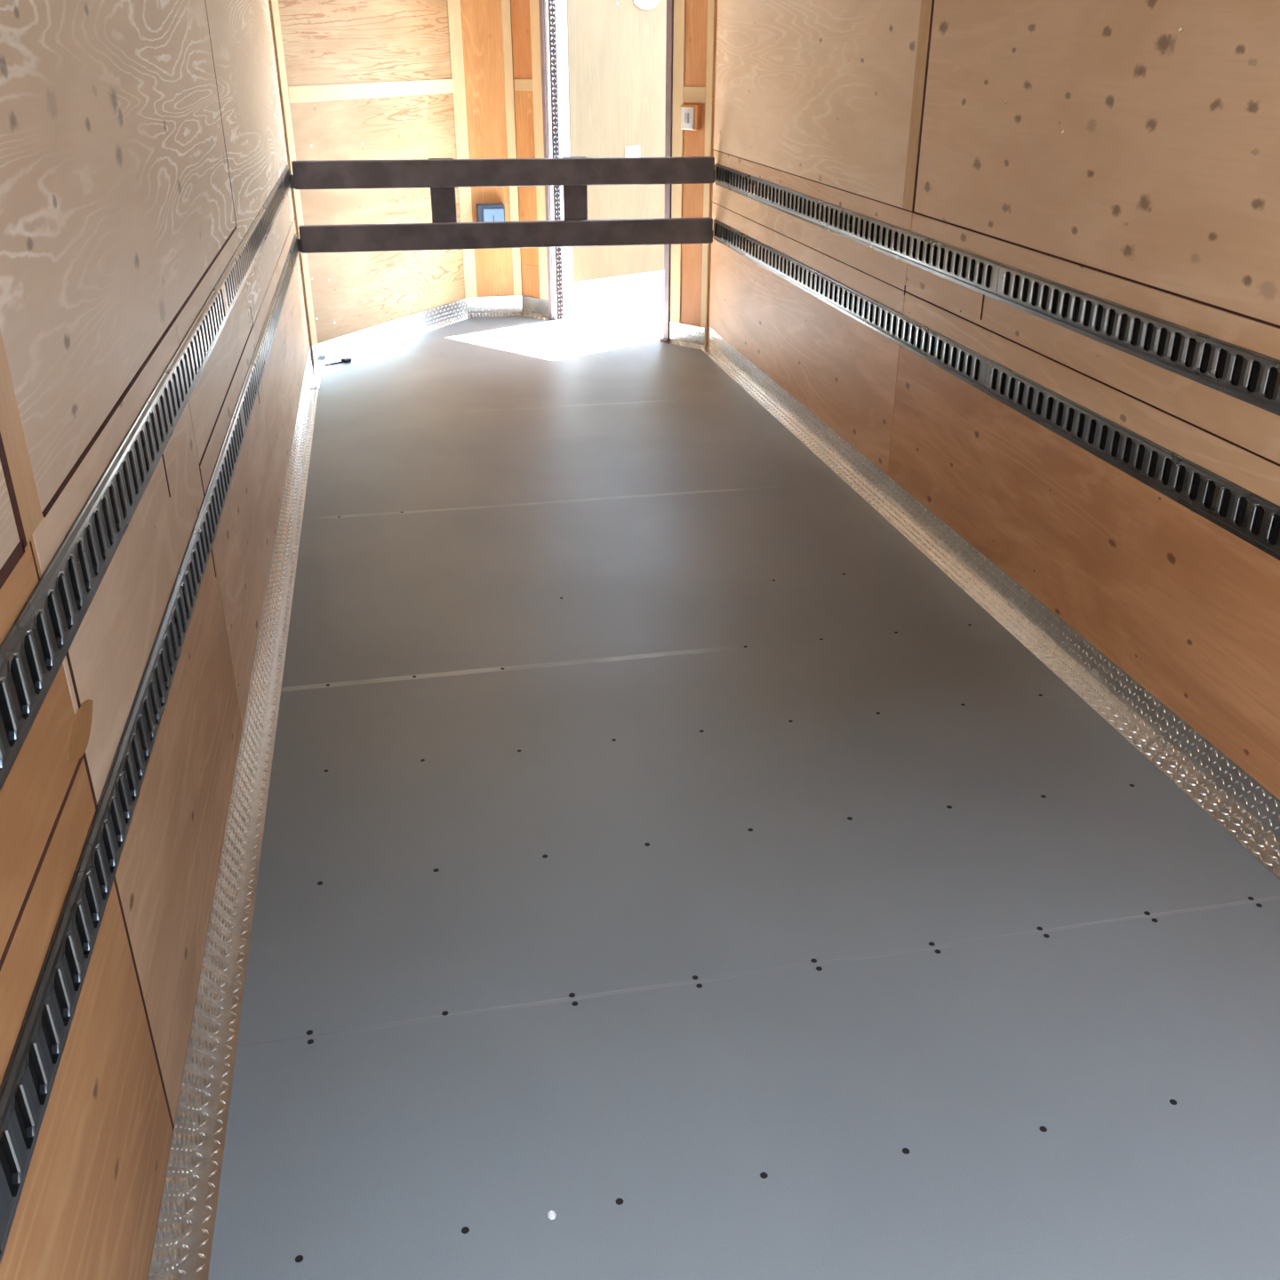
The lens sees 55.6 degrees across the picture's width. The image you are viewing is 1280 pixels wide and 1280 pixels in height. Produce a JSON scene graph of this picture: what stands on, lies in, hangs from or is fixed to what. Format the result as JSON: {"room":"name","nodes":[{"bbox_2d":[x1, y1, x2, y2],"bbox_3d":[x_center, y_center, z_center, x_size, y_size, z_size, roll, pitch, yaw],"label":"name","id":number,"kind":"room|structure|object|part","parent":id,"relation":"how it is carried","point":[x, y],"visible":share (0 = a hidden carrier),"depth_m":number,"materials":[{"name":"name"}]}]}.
{"room":"cargo space","nodes":[
{"label":"cargo space","id":0,"kind":"room"},
{"bbox_2d":[0,0,309,1279],"bbox_3d":[-1.108,-1.070,3.154,0.076,2.020,5.490,-5,27,-10],"label":"wall","id":1,"kind":"structure","parent":0,"point":[142,141],"depth_m":1.66,"materials":[{"name":"brown wood"}]},
{"bbox_3d":[-0.581,-0.442,0.771,0.012,1.023,0.536,-5,27,-10],"label":"plywood panel","id":2,"kind":"part","parent":1,"relation":"part of","materials":[{"name":"brown wood"}]},
{"bbox_3d":[-0.586,0.135,1.078,0.012,0.265,0.583,-5,27,-10],"label":"plywood panel","id":3,"kind":"part","parent":1,"relation":"part of","materials":[{"name":"brown wood"}]},
{"bbox_3d":[-0.586,0.576,1.296,0.012,0.709,0.582,-5,27,-10],"label":"plywood panel","id":4,"kind":"part","parent":1,"relation":"part of","materials":[{"name":"brown wood"}]},
{"bbox_2d":[0,280,226,791],"bbox_3d":[-0.761,-0.301,1.879,0.010,0.100,2.344,-5,27,-10],"label":"rail","id":5,"kind":"object","parent":1,"relation":"attached to","point":[36,646],"visible":1,"depth_m":1.46,"materials":[{"name":"grey metal"}]},
{"bbox_3d":[-0.756,-0.177,1.849,0.012,0.393,1.103,-5,27,-10],"label":"plywood panel","id":6,"kind":"part","parent":1,"relation":"part of","materials":[{"name":"brown wood"}]},
{"bbox_3d":[-0.886,-1.101,2.105,0.012,1.030,2.310,-5,27,-10],"label":"plywood panel","id":7,"kind":"part","parent":1,"relation":"part of","materials":[{"name":"beige wood"}]},
{"bbox_2d":[0,402,244,1263],"bbox_3d":[-0.762,-0.037,2.010,0.010,0.099,2.344,-5,27,-10],"label":"rail","id":8,"kind":"object","parent":1,"relation":"attached to","point":[28,1082],"visible":1,"depth_m":1.35,"materials":[{"name":"grey metal"}]},
{"bbox_3d":[-0.756,0.265,2.067,0.012,0.588,1.103,-5,27,-10],"label":"plywood panel","id":9,"kind":"part","parent":1,"relation":"part of","materials":[{"name":"brown wood"}]},
{"bbox_3d":[-0.993,-0.740,2.862,0.012,0.279,1.252,-5,27,-10],"label":"plywood panel","id":10,"kind":"part","parent":1,"relation":"part of","materials":[{"name":"beige wood"}]},
{"bbox_3d":[-0.993,-0.562,2.949,0.012,0.107,1.253,-5,27,-10],"label":"plywood panel","id":11,"kind":"part","parent":1,"relation":"part of","materials":[{"name":"brown wood"}]},
{"bbox_2d":[146,344,321,1279],"bbox_3d":[-1.046,-0.215,3.571,0.049,0.117,5.455,-5,27,-10],"label":"baseboard","id":12,"kind":"structure","parent":1,"relation":"attached to","point":[183,1237],"depth_m":2.12,"materials":[{"name":"metal"}]},
{"bbox_3d":[-1.002,-0.266,3.140,0.012,0.588,1.335,-5,27,-10],"label":"plywood panel","id":13,"kind":"part","parent":1,"relation":"part of","materials":[{"name":"brown wood"}]},
{"bbox_3d":[-1.371,-2.019,4.287,0.012,1.318,2.505,-5,27,-10],"label":"plywood panel","id":14,"kind":"part","parent":1,"relation":"part of","materials":[{"name":"beige wood"}]},
{"bbox_3d":[-1.127,-0.851,3.537,0.012,0.105,0.078,-5,27,-10],"label":"plywood panel","id":15,"kind":"part","parent":1,"relation":"part of","materials":[{"name":"beige wood"}]},
{"bbox_2d":[218,165,290,321],"bbox_3d":[-1.298,-1.462,4.227,0.010,0.100,2.999,-5,27,-10],"label":"rail","id":16,"kind":"object","parent":1,"relation":"attached to","point":[233,278],"visible":0.99,"depth_m":3.64,"materials":[{"name":"grey metal"}]},
{"bbox_2d":[289,156,715,253],"bbox_3d":[-0.618,-2.073,5.766,1.997,0.403,0.056,-5,27,-11],"label":"frame","id":17,"kind":"object","parent":16,"relation":"attached to","point":[575,173],"visible":0.98,"depth_m":5.74,"materials":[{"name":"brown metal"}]},
{"bbox_2d":[236,232,298,439],"bbox_3d":[-1.299,-1.198,4.358,0.010,0.099,2.999,-5,27,-10],"label":"rail","id":18,"kind":"object","parent":1,"relation":"attached to","point":[247,396],"visible":1,"depth_m":3.78,"materials":[{"name":"grey metal"}]},
{"bbox_3d":[-1.227,-0.801,4.102,0.012,0.695,0.908,-5,27,-10],"label":"plywood panel","id":19,"kind":"part","parent":1,"relation":"part of","materials":[{"name":"beige wood"}]},
{"bbox_3d":[-1.471,-1.329,5.169,0.012,0.692,1.515,-5,27,-10],"label":"plywood panel","id":20,"kind":"part","parent":1,"relation":"part of","materials":[{"name":"beige wood"}]},
{"bbox_2d":[268,0,467,366],"bbox_3d":[-1.333,-2.536,6.118,0.067,2.020,1.399,12,29,23],"label":"wall","id":21,"kind":"structure","parent":0,"point":[357,79],"depth_m":6.05,"materials":[{"name":"yellow wood"}]},
{"bbox_3d":[-1.318,-3.077,5.830,0.012,0.793,1.378,12,29,23],"label":"plywood panel","id":22,"kind":"part","parent":21,"relation":"part of","materials":[{"name":"beige wood"}]},
{"bbox_3d":[-1.319,-2.171,6.278,0.012,1.223,1.378,12,29,23],"label":"plywood panel","id":23,"kind":"part","parent":21,"relation":"part of","materials":[{"name":"beige wood"}]},
{"bbox_2d":[312,297,473,367],"bbox_3d":[-1.286,-1.662,6.511,0.050,0.105,1.359,12,29,23],"label":"baseboard","id":24,"kind":"structure","parent":21,"relation":"attached to","point":[371,339],"depth_m":6.46,"materials":[{"name":"metal"}]},
{"bbox_2d":[448,0,523,315],"bbox_3d":[-0.854,-2.827,6.707,0.387,2.020,0.066,-5,27,-10],"label":"wall","id":25,"kind":"structure","parent":0,"point":[481,30],"depth_m":6.65,"materials":[{"name":"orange wood"}]},
{"bbox_2d":[476,202,504,222],"bbox_3d":[-0.840,-2.375,6.854,0.153,0.160,0.087,-5,27,-10],"label":"electrical outlet","id":26,"kind":"object","parent":25,"relation":"attached to","point":[484,212],"visible":0.59,"depth_m":6.81,"materials":[{"name":"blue plastic"}]},
{"bbox_3d":[-0.822,-2.356,6.826,0.116,0.130,0.009,-5,27,-10],"label":"plate","id":27,"kind":"part","parent":26,"relation":"part of","materials":[{"name":"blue plastic"}]},
{"bbox_2d":[466,296,523,317],"bbox_3d":[-0.843,-1.943,7.080,0.319,0.105,0.050,-5,27,-10],"label":"baseboard","id":28,"kind":"structure","parent":25,"relation":"attached to","point":[501,306],"depth_m":7.10,"materials":[{"name":"metal"}]},
{"bbox_2d":[510,0,717,348],"bbox_3d":[-0.147,-2.639,6.329,1.379,2.020,0.067,21,33,36],"label":"wall","id":29,"kind":"structure","parent":0,"point":[694,39],"depth_m":6.31,"materials":[{"name":"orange wood"}]},
{"bbox_3d":[-0.604,-3.350,6.385,0.208,0.793,0.012,21,33,36],"label":"plywood panel","id":30,"kind":"part","parent":29,"relation":"part of","materials":[{"name":"brown wood"}]},
{"bbox_3d":[-0.605,-2.572,6.769,0.208,0.938,0.012,21,33,36],"label":"plywood panel","id":31,"kind":"part","parent":29,"relation":"part of","materials":[{"name":"brown wood"}]},
{"bbox_3d":[-0.606,-2.023,7.040,0.208,0.283,0.012,21,33,36],"label":"plywood panel","id":32,"kind":"part","parent":29,"relation":"part of","materials":[{"name":"orange wood"}]},
{"bbox_2d":[538,0,673,342],"bbox_3d":[0.101,-2.707,6.648,0.896,1.860,0.917,21,33,36],"label":"door","id":33,"kind":"structure","parent":29,"relation":"in","point":[614,69],"depth_m":6.76,"materials":[{"name":"beige wood"}]},
{"bbox_3d":[-0.492,-2.684,6.634,0.026,1.830,0.074,21,33,36],"label":"frame post","id":34,"kind":"part","parent":33,"relation":"part of","materials":[{"name":"white metal"}]},
{"bbox_3d":[-0.114,-2.079,7.228,0.828,0.166,0.004,-19,32,-34],"label":"kick plate","id":35,"kind":"part","parent":33,"relation":"part of","materials":[{"name":"white metal"}]},
{"bbox_3d":[-0.042,-2.768,6.945,0.104,0.105,0.007,-19,32,-34],"label":"latch plate","id":36,"kind":"part","parent":33,"relation":"part of","materials":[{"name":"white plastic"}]},
{"bbox_3d":[0.035,-3.499,6.648,0.170,0.084,0.011,-19,32,-34],"label":"handle plate","id":37,"kind":"part","parent":33,"relation":"part of","materials":[{"name":"white plastic"}]},
{"bbox_3d":[0.163,-2.435,6.131,0.036,1.830,0.074,21,33,36],"label":"frame post","id":38,"kind":"part","parent":33,"relation":"part of","materials":[{"name":"grey metal"}]},
{"bbox_2d":[519,296,704,349],"bbox_3d":[-0.189,-1.763,6.718,1.349,0.105,0.046,21,33,36],"label":"baseboard","id":39,"kind":"structure","parent":29,"relation":"attached to","point":[683,335],"depth_m":6.45,"materials":[{"name":"metal"}]},
{"bbox_2d":[680,104,700,130],"bbox_3d":[0.242,-2.550,5.928,0.104,0.112,0.046,21,33,36],"label":"light switch","id":40,"kind":"object","parent":29,"relation":"attached to","point":[690,114],"visible":1,"depth_m":5.91,"materials":[{"name":"white plastic"}]},
{"bbox_3d":[0.231,-2.544,5.925,0.078,0.100,0.007,21,33,36],"label":"plate","id":41,"kind":"part","parent":40,"relation":"part of","materials":[{"name":"white plastic"}]},
{"bbox_3d":[0.264,-2.105,6.169,0.258,1.203,0.012,21,33,36],"label":"plywood panel","id":42,"kind":"part","parent":29,"relation":"part of","materials":[{"name":"brown wood"}]},
{"bbox_3d":[0.265,-3.010,5.721,0.258,0.813,0.012,21,33,36],"label":"plywood panel","id":43,"kind":"part","parent":29,"relation":"part of","materials":[{"name":"brown wood"}]},
{"bbox_2d":[208,312,1279,1279],"bbox_3d":[-0.197,-0.472,4.291,2.137,0.061,6.600,-5,27,-10],"label":"floor","id":44,"kind":"structure","parent":0,"point":[664,855],"depth_m":2.29,"materials":[{"name":"grey paint"}]},
{"bbox_2d":[324,357,351,365],"bbox_3d":[-1.508,-1.387,6.055,0.145,0.016,0.040,-24,35,-39],"label":"tool","id":45,"kind":"object","parent":44,"relation":"on","point":[347,359],"visible":1,"depth_m":6.07,"materials":[{"name":"metal"}]},
{"bbox_3d":[-1.524,-1.376,6.043,0.100,0.005,0.012,-24,35,-39],"label":"handle","id":46,"kind":"part","parent":45,"relation":"part of","materials":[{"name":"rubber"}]},
{"bbox_2d":[547,1210,556,1219],"bbox_3d":[-0.121,0.789,1.669,0.012,0.004,0.016,-5,27,-10],"label":"chip","id":47,"kind":"object","parent":44,"relation":"on","point":[551,1214],"visible":1,"depth_m":1.67,"materials":[{"name":"white"}]},
{"bbox_2d":[709,0,1279,799],"bbox_3d":[0.940,-1.255,3.531,0.077,2.020,5.490,-5,27,-10],"label":"wall","id":48,"kind":"structure","parent":0,"point":[1126,153],"depth_m":3.03,"materials":[{"name":"beige wood"}]},
{"bbox_3d":[0.609,-1.268,5.152,0.012,0.603,2.437,-5,27,-10],"label":"plywood panel","id":49,"kind":"part","parent":48,"relation":"part of","materials":[{"name":"brown wood"}]},
{"bbox_3d":[0.609,-1.593,4.991,0.012,0.116,2.436,-5,27,-10],"label":"plywood panel","id":50,"kind":"part","parent":48,"relation":"part of","materials":[{"name":"beige wood"}]},
{"bbox_3d":[0.609,-1.755,4.911,0.012,0.240,2.438,-5,27,-10],"label":"plywood panel","id":51,"kind":"part","parent":48,"relation":"part of","materials":[{"name":"beige wood"}]},
{"bbox_3d":[0.602,-2.353,4.659,0.012,1.050,2.358,-5,27,-10],"label":"plywood panel","id":52,"kind":"part","parent":48,"relation":"part of","materials":[{"name":"beige wood"}]},
{"bbox_2d":[712,218,989,392],"bbox_3d":[0.667,-1.389,4.713,0.010,0.096,2.999,-5,27,-10],"label":"rail","id":53,"kind":"object","parent":48,"relation":"attached to","point":[964,363],"visible":1,"depth_m":4.18,"materials":[{"name":"grey metal"}]},
{"bbox_2d":[714,163,1001,299],"bbox_3d":[0.668,-1.619,4.599,0.010,0.096,2.999,-5,27,-10],"label":"rail","id":54,"kind":"object","parent":48,"relation":"attached to","point":[980,274],"visible":1,"depth_m":4.06,"materials":[{"name":"grey metal"}]},
{"bbox_2d":[699,326,1279,880],"bbox_3d":[0.883,-0.389,3.926,0.049,0.117,5.455,-5,27,-10],"label":"baseboard","id":55,"kind":"structure","parent":48,"relation":"attached to","point":[1240,804],"depth_m":3.15,"materials":[{"name":"metal"}]},
{"bbox_3d":[1.157,-0.082,2.755,0.012,0.603,3.017,-5,27,-10],"label":"plywood panel","id":56,"kind":"part","parent":48,"relation":"part of","materials":[{"name":"brown wood"}]},
{"bbox_3d":[1.157,-0.407,2.594,0.012,0.116,3.016,-5,27,-10],"label":"plywood panel","id":57,"kind":"part","parent":48,"relation":"part of","materials":[{"name":"brown wood"}]},
{"bbox_3d":[1.158,-0.570,2.514,0.012,0.237,3.015,-5,27,-10],"label":"plywood panel","id":58,"kind":"part","parent":48,"relation":"part of","materials":[{"name":"brown wood"}]},
{"bbox_3d":[1.159,-1.147,2.222,0.012,1.047,3.005,-5,27,-10],"label":"plywood panel","id":59,"kind":"part","parent":48,"relation":"part of","materials":[{"name":"beige wood"}]},
{"bbox_2d":[984,359,1279,560],"bbox_3d":[1.204,-0.228,2.365,0.010,0.096,2.344,-5,27,-10],"label":"rail","id":60,"kind":"object","parent":48,"relation":"attached to","point":[1243,513],"visible":1,"depth_m":2.70,"materials":[{"name":"grey metal"}]},
{"bbox_2d":[996,263,1279,415],"bbox_3d":[1.205,-0.458,2.252,0.010,0.096,2.344,-5,27,-10],"label":"rail","id":61,"kind":"object","parent":48,"relation":"attached to","point":[1251,377],"visible":1,"depth_m":2.64,"materials":[{"name":"grey metal"}]},
{"label":"outside","id":62,"kind":"structure","parent":0,"visible":0},
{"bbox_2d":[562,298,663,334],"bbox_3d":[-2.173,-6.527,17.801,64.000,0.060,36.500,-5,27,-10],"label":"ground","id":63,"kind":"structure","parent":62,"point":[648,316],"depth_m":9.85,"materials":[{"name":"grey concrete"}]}
]}

